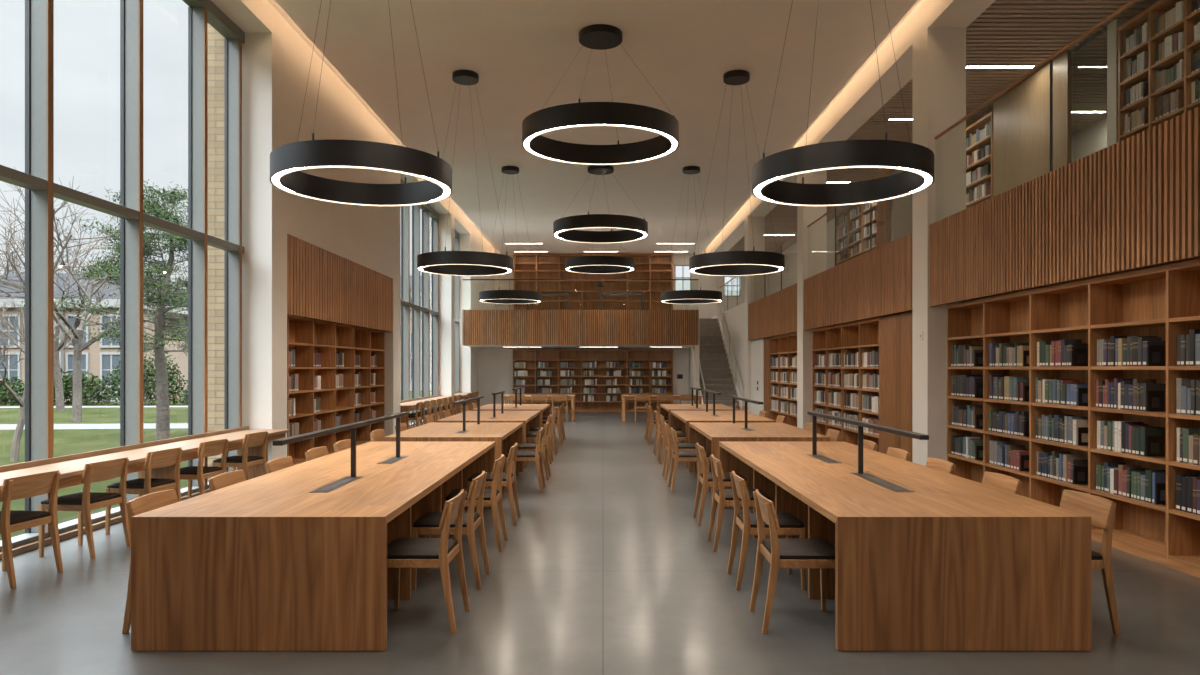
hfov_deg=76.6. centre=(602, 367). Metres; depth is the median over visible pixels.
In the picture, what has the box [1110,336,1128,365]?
book
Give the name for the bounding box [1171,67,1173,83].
book
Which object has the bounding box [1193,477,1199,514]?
book
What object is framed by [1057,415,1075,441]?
book
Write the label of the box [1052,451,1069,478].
book
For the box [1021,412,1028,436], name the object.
book
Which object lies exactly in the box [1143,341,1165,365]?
book
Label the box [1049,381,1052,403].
book
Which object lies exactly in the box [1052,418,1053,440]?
book
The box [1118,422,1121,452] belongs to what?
book
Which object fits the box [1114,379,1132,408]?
book
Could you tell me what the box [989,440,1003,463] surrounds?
book
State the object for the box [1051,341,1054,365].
book
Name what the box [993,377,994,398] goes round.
book
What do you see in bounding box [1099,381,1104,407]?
book
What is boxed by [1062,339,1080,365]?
book
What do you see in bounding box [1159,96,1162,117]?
book
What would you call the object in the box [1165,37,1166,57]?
book
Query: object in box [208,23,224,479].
brick pier
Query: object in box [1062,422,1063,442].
book
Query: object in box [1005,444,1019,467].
book
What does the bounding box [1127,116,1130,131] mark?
book
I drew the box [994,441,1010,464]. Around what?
book
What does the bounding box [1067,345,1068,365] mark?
book
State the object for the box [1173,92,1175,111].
book
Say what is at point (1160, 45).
book
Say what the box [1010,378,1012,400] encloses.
book
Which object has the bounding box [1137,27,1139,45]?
book
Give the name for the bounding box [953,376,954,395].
book
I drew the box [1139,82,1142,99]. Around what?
book
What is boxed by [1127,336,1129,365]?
book
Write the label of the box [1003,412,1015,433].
book
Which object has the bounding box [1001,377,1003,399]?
book
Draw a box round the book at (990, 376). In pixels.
[989,375,1004,398]
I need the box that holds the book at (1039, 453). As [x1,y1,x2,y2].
[1038,452,1051,475]
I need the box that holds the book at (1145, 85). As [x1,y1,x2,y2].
[1141,82,1148,98]
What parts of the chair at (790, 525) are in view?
leg, backrest, leg, seat frame, seat, leg, leg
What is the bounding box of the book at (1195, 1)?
[1194,0,1197,11]
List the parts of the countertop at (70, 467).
support panel, support panel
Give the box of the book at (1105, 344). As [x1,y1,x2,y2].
[1103,342,1107,365]
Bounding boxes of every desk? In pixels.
[527,293,570,309]
[600,293,643,309]
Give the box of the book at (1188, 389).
[1187,388,1190,414]
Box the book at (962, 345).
[961,345,962,366]
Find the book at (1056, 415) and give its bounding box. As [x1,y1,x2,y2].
[1055,415,1056,441]
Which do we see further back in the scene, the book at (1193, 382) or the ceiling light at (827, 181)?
the ceiling light at (827, 181)
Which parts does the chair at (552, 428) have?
seat, leg, leg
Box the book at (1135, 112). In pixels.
[1134,110,1136,128]
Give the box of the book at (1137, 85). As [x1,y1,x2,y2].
[1136,84,1138,100]
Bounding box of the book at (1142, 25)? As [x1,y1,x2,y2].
[1140,25,1142,44]
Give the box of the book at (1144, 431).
[1140,427,1164,455]
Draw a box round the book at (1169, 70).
[1168,68,1170,84]
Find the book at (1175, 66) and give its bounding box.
[1174,64,1176,81]
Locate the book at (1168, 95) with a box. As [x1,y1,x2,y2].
[1166,93,1169,114]
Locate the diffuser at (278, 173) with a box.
[272,167,449,199]
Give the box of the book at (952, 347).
[951,346,954,366]
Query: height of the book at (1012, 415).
0.228 m
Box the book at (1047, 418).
[1046,417,1048,440]
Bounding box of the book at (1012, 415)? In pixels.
[1011,414,1013,434]
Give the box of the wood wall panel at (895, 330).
[880,312,911,461]
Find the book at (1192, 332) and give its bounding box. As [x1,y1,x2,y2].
[1189,329,1199,365]
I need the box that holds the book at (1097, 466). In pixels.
[1096,465,1098,489]
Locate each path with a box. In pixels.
[0,406,187,407]
[0,423,187,429]
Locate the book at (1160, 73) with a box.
[1158,71,1161,89]
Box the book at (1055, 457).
[1054,456,1058,479]
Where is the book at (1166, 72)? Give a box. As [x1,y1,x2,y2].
[1165,70,1167,86]
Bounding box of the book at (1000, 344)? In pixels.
[999,343,1014,366]
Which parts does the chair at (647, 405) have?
leg, leg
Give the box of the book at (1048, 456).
[1048,456,1049,477]
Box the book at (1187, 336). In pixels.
[1186,335,1188,365]
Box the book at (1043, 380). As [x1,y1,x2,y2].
[1042,379,1054,402]
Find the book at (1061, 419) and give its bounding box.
[1060,418,1063,442]
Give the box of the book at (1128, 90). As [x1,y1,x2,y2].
[1127,88,1130,105]
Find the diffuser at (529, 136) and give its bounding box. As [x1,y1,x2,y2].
[524,124,676,160]
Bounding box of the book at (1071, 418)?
[1070,417,1087,444]
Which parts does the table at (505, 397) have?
leg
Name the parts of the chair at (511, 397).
backrest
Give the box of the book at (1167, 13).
[1165,11,1168,29]
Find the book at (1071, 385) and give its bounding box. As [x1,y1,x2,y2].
[1070,384,1072,404]
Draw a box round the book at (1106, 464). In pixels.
[1104,462,1125,491]
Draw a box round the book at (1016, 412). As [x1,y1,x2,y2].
[1016,412,1017,435]
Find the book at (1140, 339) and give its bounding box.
[1138,337,1160,365]
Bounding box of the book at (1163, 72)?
[1162,69,1167,87]
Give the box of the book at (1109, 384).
[1108,383,1110,408]
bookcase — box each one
[287,315,384,464]
[513,254,672,309]
[513,349,672,411]
[769,333,796,426]
[812,317,880,451]
[836,200,889,265]
[946,259,1199,577]
[966,111,992,208]
[1118,0,1199,141]
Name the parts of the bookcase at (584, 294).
shelf, shelf, shelf, shelf, shelf, shelf, shelf, shelf, shelf, shelf, shelf, shelf, shelf, shelf, shelf, shelf, shelf, shelf, shelf, shelf, shelf, shelf, shelf, shelf, shelf, shelf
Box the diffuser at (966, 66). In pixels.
[966,66,1033,67]
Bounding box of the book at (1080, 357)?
[1069,344,1087,365]
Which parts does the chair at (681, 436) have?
leg, leg, seat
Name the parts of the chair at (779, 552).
leg, backrest, leg, seat frame, seat, leg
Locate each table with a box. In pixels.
[131,441,494,650]
[384,422,522,471]
[436,411,540,467]
[471,404,549,426]
[503,395,575,420]
[621,395,701,420]
[660,404,738,436]
[670,411,775,467]
[689,422,829,496]
[719,441,1090,650]
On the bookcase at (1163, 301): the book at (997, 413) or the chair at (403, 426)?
the book at (997, 413)
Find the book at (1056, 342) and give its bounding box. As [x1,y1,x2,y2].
[1055,341,1057,365]
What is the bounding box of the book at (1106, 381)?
[1105,380,1113,407]
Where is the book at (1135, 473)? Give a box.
[1134,472,1144,499]
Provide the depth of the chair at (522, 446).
10.54 m
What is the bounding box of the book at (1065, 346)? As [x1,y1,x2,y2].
[1064,345,1066,365]
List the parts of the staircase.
handrail, handrail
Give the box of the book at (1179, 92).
[1176,89,1183,109]
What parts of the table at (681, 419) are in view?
panel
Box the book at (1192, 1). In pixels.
[1191,0,1193,13]
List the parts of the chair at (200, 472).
leg, seat, leg, seat frame, backrest, leg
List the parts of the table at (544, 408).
panel, panel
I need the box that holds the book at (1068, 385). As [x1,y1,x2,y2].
[1067,384,1069,404]
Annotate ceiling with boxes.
[275,0,917,253]
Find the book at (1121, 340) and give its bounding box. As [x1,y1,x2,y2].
[1119,338,1126,365]
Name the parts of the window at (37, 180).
sill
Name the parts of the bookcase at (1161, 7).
shelf, shelf, shelf, shelf, shelf, shelf, shelf, shelf, shelf, shelf, shelf, shelf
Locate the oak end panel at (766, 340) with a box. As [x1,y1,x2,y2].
[764,338,769,418]
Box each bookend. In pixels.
[975,353,982,366]
[976,384,982,397]
[976,415,982,428]
[976,446,982,460]
[1021,455,1028,471]
[1023,351,1028,366]
[1024,386,1028,401]
[1025,421,1028,436]
[1074,348,1087,365]
[1074,466,1087,484]
[1078,427,1087,445]
[1079,388,1087,405]
[1147,436,1165,457]
[1148,345,1164,365]
[1148,391,1164,411]
[1156,483,1165,505]
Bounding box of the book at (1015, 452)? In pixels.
[1014,451,1016,469]
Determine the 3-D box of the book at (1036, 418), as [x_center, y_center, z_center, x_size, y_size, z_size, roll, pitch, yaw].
[4.539,0.621,7.812,0.166,0.216,0.036,0,0,0]
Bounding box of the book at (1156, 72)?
[1155,70,1162,91]
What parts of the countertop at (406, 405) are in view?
support panel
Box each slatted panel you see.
[287,234,392,331]
[462,310,698,344]
[748,283,796,340]
[804,233,911,329]
[929,107,1199,306]
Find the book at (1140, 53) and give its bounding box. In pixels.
[1140,53,1141,71]
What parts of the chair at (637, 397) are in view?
backrest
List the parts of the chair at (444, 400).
leg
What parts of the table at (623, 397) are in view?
leg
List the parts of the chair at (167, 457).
leg, seat, seat frame, leg, backrest, leg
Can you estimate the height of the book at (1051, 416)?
0.264 m
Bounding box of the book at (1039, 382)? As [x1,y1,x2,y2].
[1038,381,1041,402]
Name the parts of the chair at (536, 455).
leg, seat, seat frame, leg, backrest, leg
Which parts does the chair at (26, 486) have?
leg, leg, seat, seat frame, backrest, leg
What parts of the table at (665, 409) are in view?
panel, panel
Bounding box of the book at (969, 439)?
[968,438,982,458]
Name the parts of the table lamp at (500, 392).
post, post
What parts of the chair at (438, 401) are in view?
leg, leg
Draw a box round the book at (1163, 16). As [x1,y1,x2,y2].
[1162,14,1164,30]
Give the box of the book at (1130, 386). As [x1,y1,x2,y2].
[1129,385,1132,409]
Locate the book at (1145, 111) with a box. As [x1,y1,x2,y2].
[1142,107,1148,124]
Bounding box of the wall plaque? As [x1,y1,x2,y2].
[677,374,682,378]
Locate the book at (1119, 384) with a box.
[1118,383,1120,408]
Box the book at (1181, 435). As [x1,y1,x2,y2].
[1180,434,1182,462]
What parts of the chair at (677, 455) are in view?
leg, backrest, leg, seat frame, seat, leg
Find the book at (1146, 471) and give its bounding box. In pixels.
[1145,470,1147,501]
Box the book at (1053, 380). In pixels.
[1053,380,1054,403]
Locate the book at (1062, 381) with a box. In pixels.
[1061,380,1078,404]
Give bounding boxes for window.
[0,0,244,560]
[400,178,439,428]
[455,230,459,391]
[675,265,690,290]
[724,276,739,295]
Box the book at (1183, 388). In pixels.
[1181,386,1190,414]
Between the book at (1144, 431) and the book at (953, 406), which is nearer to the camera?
the book at (1144, 431)
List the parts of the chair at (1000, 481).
leg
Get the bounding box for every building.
[0,273,187,401]
[400,275,430,390]
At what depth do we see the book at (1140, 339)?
6.30 m
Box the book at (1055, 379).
[1055,379,1072,403]
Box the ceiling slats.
[729,0,1158,252]
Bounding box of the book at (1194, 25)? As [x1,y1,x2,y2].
[1192,25,1194,42]
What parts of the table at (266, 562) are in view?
panel, panel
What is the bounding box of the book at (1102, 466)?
[1102,466,1103,490]
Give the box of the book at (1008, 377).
[1007,376,1023,399]
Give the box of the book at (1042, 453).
[1042,453,1043,476]
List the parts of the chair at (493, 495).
seat, seat frame, leg, backrest, leg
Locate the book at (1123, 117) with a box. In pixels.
[1123,117,1124,133]
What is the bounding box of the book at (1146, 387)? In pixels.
[1143,384,1165,410]
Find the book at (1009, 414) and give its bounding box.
[1008,413,1013,434]
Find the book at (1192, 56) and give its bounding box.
[1191,54,1194,73]
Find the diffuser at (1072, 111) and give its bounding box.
[1072,111,1105,112]
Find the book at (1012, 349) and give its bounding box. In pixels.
[1011,348,1013,366]
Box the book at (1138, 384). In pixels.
[1137,383,1139,410]
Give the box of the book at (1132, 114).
[1131,112,1133,129]
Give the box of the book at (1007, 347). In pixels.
[1007,347,1008,366]
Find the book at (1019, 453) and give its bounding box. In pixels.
[1017,451,1028,470]
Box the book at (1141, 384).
[1140,383,1159,410]
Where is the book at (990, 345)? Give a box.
[989,344,998,366]
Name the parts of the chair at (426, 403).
leg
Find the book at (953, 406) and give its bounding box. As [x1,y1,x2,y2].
[952,405,965,424]
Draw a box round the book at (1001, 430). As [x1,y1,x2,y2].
[1000,412,1002,432]
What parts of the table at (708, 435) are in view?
panel, panel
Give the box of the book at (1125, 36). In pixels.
[1123,34,1131,54]
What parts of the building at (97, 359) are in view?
pane, pane, pane, pane, cornice, pane, pane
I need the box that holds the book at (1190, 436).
[1189,435,1192,463]
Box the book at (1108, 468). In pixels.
[1107,467,1117,492]
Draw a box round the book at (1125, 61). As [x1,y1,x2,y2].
[1124,61,1125,80]
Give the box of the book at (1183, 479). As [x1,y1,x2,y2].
[1181,477,1186,511]
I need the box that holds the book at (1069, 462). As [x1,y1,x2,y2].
[1068,461,1070,482]
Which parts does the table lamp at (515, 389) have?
post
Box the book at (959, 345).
[959,345,961,366]
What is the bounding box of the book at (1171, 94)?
[1170,92,1174,112]
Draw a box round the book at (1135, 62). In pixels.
[1134,59,1136,74]
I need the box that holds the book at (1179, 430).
[1177,428,1182,461]
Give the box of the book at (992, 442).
[991,441,993,464]
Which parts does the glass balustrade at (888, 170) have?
joint post, handrail, joint post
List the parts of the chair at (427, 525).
leg, leg, seat, seat frame, leg, backrest, leg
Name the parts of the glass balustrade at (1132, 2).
joint post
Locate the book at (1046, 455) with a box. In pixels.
[1044,453,1051,477]
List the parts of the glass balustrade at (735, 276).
joint post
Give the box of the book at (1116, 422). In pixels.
[1115,421,1132,451]
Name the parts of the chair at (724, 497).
leg, backrest, leg, seat frame, seat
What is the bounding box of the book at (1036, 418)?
[1036,418,1037,438]
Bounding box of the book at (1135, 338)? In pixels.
[1133,336,1156,365]
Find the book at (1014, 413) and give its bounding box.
[1014,413,1015,434]
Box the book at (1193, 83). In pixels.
[1191,81,1194,102]
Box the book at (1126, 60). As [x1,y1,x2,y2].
[1126,60,1127,79]
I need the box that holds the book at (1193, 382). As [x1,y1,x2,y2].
[1191,380,1195,414]
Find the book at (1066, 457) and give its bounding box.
[1063,454,1082,482]
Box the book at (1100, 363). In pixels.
[1099,339,1101,365]
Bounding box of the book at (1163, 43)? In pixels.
[1162,42,1164,59]
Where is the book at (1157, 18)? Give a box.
[1155,16,1159,35]
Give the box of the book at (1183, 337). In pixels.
[1181,335,1185,365]
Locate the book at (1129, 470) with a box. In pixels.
[1127,468,1148,497]
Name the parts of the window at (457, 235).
frame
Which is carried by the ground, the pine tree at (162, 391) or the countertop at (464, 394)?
the pine tree at (162, 391)
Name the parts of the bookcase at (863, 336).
shelf, shelf, shelf, shelf, shelf, shelf, shelf, shelf, panel, shelf, shelf, shelf, shelf, shelf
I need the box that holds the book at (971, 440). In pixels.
[971,440,982,458]
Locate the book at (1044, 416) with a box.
[1044,416,1048,439]
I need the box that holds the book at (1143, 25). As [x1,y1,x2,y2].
[1142,25,1143,42]
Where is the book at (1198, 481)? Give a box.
[1197,480,1199,514]
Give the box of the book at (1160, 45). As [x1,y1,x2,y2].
[1159,43,1161,60]
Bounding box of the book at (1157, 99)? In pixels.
[1155,98,1158,119]
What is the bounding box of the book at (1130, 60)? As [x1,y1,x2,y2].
[1128,57,1136,77]
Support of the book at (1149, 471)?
on the bookcase at (1163, 301)
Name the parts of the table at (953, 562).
panel, panel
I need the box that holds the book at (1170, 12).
[1169,9,1171,26]
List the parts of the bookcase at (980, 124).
shelf, shelf, shelf, shelf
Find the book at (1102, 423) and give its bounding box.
[1100,421,1112,449]
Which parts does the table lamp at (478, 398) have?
post, post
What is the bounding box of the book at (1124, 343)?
[1123,342,1126,365]
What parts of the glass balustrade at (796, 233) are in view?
handrail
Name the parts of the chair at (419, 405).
leg, backrest, leg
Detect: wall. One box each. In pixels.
[287,48,392,277]
[473,237,494,391]
[478,348,688,406]
[495,249,768,317]
[712,302,764,414]
[769,199,892,294]
[893,170,911,240]
[993,51,1071,196]
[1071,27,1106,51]
[1072,118,1106,161]
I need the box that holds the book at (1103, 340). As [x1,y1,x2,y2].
[1102,339,1109,365]
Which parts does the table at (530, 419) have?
panel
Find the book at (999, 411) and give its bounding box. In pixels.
[999,411,1012,432]
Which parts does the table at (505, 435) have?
panel, panel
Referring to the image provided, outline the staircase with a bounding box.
[687,302,744,410]
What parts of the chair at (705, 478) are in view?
leg, backrest, leg, seat frame, seat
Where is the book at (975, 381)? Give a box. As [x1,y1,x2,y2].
[973,379,982,397]
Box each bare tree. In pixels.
[0,167,187,422]
[0,219,109,273]
[0,231,153,411]
[0,288,87,461]
[400,277,430,335]
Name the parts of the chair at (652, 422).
leg, leg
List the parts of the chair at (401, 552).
leg, seat, seat frame, leg, backrest, leg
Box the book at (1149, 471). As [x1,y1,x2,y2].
[1148,470,1165,502]
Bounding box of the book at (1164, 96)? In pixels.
[1163,94,1166,115]
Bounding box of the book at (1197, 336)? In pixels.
[1195,334,1199,365]
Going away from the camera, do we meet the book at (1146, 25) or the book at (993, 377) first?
the book at (993, 377)
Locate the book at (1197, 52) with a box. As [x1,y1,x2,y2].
[1195,50,1198,71]
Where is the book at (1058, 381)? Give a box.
[1057,380,1060,404]
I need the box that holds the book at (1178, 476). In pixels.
[1176,474,1199,510]
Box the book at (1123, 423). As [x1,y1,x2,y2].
[1122,422,1143,452]
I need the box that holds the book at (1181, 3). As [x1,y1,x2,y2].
[1179,1,1183,20]
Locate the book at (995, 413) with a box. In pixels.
[994,412,998,431]
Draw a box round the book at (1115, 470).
[1114,469,1117,494]
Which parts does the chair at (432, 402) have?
leg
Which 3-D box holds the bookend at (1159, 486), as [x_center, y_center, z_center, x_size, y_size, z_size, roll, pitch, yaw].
[4.535,1.016,6.105,0.130,0.170,0.070,0,0,0]
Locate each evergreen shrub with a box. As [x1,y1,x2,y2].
[0,375,24,404]
[19,368,112,404]
[101,352,187,404]
[181,385,187,404]
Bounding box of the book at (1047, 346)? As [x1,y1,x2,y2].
[1046,345,1049,365]
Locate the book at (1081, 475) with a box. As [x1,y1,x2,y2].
[1071,460,1087,483]
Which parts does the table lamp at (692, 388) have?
post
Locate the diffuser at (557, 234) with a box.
[554,230,646,238]
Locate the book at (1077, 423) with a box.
[1073,419,1087,444]
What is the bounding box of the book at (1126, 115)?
[1125,114,1130,132]
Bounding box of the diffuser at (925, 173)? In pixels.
[754,167,931,200]
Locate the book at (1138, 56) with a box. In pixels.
[1137,54,1139,73]
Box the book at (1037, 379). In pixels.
[1036,378,1053,402]
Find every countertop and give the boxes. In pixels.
[0,426,289,501]
[400,395,454,428]
[455,391,472,412]
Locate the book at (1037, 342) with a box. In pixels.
[1037,342,1038,365]
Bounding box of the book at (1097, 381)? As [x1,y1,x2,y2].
[1096,380,1104,407]
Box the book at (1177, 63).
[1177,63,1178,80]
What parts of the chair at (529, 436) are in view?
seat, seat frame, leg, leg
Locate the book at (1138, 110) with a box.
[1137,109,1141,127]
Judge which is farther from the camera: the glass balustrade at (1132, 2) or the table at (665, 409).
the table at (665, 409)
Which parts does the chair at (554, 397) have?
backrest, leg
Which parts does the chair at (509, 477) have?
leg, seat, seat frame, leg, backrest, leg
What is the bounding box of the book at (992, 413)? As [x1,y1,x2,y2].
[992,413,993,431]
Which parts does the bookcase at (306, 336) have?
shelf, shelf, shelf, shelf, shelf, panel, shelf, shelf, shelf, shelf, shelf, shelf, shelf, shelf, shelf, shelf, shelf, shelf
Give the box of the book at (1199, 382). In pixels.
[1199,382,1199,415]
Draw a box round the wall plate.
[919,331,922,340]
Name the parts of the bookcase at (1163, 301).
shelf, shelf, shelf, shelf, shelf, shelf, shelf, shelf, shelf, shelf, shelf, shelf, shelf, shelf, shelf, panel, shelf, shelf, shelf, shelf, shelf, shelf, shelf, shelf, shelf, shelf, shelf, shelf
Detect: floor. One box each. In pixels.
[0,412,1199,674]
[464,345,693,347]
[762,258,1199,338]
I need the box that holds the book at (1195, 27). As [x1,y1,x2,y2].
[1194,25,1196,41]
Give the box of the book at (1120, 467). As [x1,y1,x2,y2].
[1118,465,1140,495]
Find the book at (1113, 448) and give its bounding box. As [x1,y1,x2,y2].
[1112,421,1114,450]
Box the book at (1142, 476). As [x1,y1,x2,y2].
[1141,475,1144,501]
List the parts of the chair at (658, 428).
leg, leg, seat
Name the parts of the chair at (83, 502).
leg, seat, leg, seat frame, leg, backrest, leg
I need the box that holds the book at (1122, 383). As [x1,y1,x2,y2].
[1121,382,1132,409]
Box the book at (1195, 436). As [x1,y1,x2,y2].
[1193,434,1199,464]
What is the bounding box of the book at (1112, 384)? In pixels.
[1111,383,1113,408]
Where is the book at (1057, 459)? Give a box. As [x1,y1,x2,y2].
[1056,458,1058,480]
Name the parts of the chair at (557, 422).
leg, leg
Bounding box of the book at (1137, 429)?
[1136,428,1139,455]
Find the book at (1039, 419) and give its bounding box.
[1038,418,1041,439]
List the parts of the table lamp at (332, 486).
socket panel, power plate, post, power plate, socket panel, post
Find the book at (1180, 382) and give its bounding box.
[1176,378,1199,413]
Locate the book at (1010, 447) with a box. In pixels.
[1008,445,1024,468]
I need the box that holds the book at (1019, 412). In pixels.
[1018,411,1028,435]
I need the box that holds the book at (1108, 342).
[1108,342,1109,365]
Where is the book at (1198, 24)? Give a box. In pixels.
[1197,22,1199,39]
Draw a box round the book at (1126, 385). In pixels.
[1125,384,1132,409]
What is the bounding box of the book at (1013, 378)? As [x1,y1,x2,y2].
[1013,378,1014,400]
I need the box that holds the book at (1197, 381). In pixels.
[1196,380,1199,415]
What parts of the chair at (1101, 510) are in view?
backrest, seat, seat frame, leg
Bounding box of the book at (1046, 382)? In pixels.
[1045,381,1048,403]
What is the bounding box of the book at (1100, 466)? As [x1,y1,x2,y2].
[1098,465,1103,490]
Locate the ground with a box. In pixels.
[0,391,430,540]
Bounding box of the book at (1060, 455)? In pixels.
[1059,454,1062,480]
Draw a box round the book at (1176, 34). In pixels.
[1175,33,1177,52]
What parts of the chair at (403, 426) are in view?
backrest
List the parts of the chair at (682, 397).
backrest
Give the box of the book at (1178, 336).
[1177,335,1180,365]
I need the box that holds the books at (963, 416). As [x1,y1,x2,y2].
[289,16,1161,466]
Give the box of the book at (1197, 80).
[1195,78,1199,101]
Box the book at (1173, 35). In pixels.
[1172,33,1174,53]
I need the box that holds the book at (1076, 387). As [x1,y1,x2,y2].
[1073,384,1087,405]
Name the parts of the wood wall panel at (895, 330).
door, door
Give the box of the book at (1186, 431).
[1183,428,1199,463]
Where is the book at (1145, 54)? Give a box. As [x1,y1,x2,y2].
[1142,51,1148,70]
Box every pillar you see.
[242,32,286,460]
[385,173,399,435]
[431,214,454,417]
[460,234,472,399]
[694,345,698,394]
[745,217,764,412]
[797,170,826,428]
[912,28,965,465]
[1107,19,1129,146]
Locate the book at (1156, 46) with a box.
[1155,44,1158,63]
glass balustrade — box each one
[462,279,698,279]
[719,276,737,309]
[764,233,796,296]
[807,169,892,265]
[934,0,1139,171]
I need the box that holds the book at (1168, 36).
[1167,36,1168,56]
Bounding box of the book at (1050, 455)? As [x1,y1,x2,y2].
[1050,455,1051,478]
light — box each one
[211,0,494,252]
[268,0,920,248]
[503,346,541,346]
[506,243,542,243]
[514,251,547,251]
[579,346,617,346]
[584,251,617,251]
[650,346,682,346]
[654,251,687,251]
[657,243,693,243]
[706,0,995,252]
[765,234,794,234]
[827,181,857,182]
[888,118,911,119]
[966,65,1034,67]
[1072,110,1106,112]
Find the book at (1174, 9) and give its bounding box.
[1172,7,1175,24]
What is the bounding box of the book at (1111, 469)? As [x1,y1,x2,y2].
[1110,468,1117,493]
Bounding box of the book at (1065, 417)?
[1064,416,1067,443]
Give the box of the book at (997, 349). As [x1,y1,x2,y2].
[996,347,998,366]
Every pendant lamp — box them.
[270,0,451,206]
[417,70,512,275]
[479,166,540,303]
[522,24,678,164]
[553,165,647,242]
[565,228,634,273]
[661,166,721,303]
[689,70,784,275]
[752,0,934,206]
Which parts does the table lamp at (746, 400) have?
post, post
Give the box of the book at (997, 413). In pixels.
[997,413,998,432]
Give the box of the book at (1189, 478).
[1187,476,1199,513]
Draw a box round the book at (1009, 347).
[1009,347,1014,366]
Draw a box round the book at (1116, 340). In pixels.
[1115,339,1117,365]
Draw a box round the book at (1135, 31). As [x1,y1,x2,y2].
[1134,29,1136,47]
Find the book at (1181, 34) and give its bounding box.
[1178,32,1183,50]
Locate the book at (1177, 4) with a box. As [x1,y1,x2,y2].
[1176,2,1178,22]
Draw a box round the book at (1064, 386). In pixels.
[1062,384,1066,404]
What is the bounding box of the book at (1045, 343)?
[1042,341,1050,365]
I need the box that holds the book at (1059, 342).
[1058,341,1061,365]
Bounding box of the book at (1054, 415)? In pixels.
[1054,415,1055,441]
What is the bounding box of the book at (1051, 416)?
[1049,414,1065,440]
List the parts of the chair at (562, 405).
leg, leg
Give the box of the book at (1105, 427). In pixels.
[1104,426,1107,449]
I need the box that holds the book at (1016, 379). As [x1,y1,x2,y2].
[1015,378,1028,400]
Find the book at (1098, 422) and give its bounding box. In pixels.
[1097,421,1099,448]
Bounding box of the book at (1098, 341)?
[1097,340,1099,365]
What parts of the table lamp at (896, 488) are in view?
post, power plate, socket panel, post, power plate, socket panel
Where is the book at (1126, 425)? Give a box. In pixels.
[1125,424,1147,453]
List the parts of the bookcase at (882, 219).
shelf, shelf, shelf, shelf, shelf, shelf, shelf, shelf, shelf, shelf, shelf, panel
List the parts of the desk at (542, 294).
frame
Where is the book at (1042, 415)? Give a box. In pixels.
[1042,415,1048,439]
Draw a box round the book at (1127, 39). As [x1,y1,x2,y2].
[1126,37,1129,52]
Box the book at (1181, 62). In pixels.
[1179,59,1183,79]
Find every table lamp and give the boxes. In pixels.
[272,412,408,492]
[452,396,483,432]
[488,391,504,418]
[512,387,522,407]
[690,387,701,408]
[705,390,720,415]
[731,396,762,430]
[807,411,928,491]
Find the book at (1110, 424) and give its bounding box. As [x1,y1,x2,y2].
[1108,422,1112,450]
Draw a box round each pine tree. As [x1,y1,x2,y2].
[17,179,187,440]
[165,224,187,349]
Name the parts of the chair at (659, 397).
backrest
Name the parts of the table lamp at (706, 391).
post, post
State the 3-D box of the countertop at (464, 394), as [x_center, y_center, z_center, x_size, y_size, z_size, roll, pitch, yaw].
[-4.567,1.175,24.600,0.585,0.765,2.780,0,0,0]
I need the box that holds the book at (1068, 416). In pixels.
[1068,416,1084,443]
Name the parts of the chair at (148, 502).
leg, backrest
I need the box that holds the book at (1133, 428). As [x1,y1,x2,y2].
[1132,427,1139,454]
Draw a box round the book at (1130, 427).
[1129,426,1150,453]
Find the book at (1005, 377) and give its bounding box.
[1004,376,1006,399]
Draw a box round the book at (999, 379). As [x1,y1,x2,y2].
[999,379,1000,399]
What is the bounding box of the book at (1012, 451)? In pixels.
[1011,450,1025,468]
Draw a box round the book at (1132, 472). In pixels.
[1131,471,1144,498]
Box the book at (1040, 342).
[1039,340,1058,365]
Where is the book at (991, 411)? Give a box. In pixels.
[989,409,1004,430]
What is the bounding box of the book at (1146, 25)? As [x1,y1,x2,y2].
[1144,22,1148,41]
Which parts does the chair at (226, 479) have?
leg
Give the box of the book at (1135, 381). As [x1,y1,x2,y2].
[1133,379,1155,410]
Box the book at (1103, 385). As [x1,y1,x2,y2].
[1103,385,1104,407]
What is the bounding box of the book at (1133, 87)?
[1132,85,1135,102]
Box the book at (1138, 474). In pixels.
[1137,473,1144,500]
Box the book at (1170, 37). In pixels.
[1169,35,1171,55]
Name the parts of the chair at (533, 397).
backrest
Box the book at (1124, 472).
[1122,470,1126,496]
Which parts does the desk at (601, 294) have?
frame, frame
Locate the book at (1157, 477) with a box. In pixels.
[1152,472,1165,503]
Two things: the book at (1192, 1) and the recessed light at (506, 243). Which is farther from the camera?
the recessed light at (506, 243)
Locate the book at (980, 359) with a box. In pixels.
[972,350,982,366]
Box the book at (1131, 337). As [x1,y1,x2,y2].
[1130,336,1132,365]
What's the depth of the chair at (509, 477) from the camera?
7.51 m
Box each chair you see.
[0,470,62,588]
[38,457,130,558]
[105,447,181,534]
[122,489,178,633]
[180,439,228,498]
[208,470,245,491]
[212,431,267,479]
[265,456,293,473]
[305,446,328,460]
[333,439,350,451]
[370,429,385,440]
[387,489,469,633]
[395,423,407,431]
[408,402,422,426]
[409,401,429,428]
[412,471,489,589]
[413,399,435,427]
[420,398,441,425]
[424,415,433,423]
[431,397,446,418]
[435,396,451,417]
[438,395,456,419]
[443,411,450,417]
[445,454,507,551]
[446,395,461,413]
[461,392,474,412]
[461,393,470,410]
[467,443,520,525]
[504,427,545,491]
[509,395,524,403]
[515,422,550,479]
[526,414,553,463]
[529,410,557,454]
[531,395,546,403]
[542,403,564,439]
[542,406,562,444]
[552,395,567,421]
[634,395,650,421]
[645,403,667,439]
[647,406,667,444]
[653,410,681,454]
[656,395,672,412]
[658,414,685,463]
[662,422,697,479]
[668,427,709,491]
[679,395,695,403]
[693,443,746,525]
[707,454,769,551]
[727,471,805,589]
[749,489,834,633]
[759,411,766,417]
[776,415,785,423]
[803,423,811,431]
[826,429,841,440]
[863,440,877,450]
[887,447,909,460]
[926,457,955,474]
[982,472,1021,494]
[1059,490,1119,634]

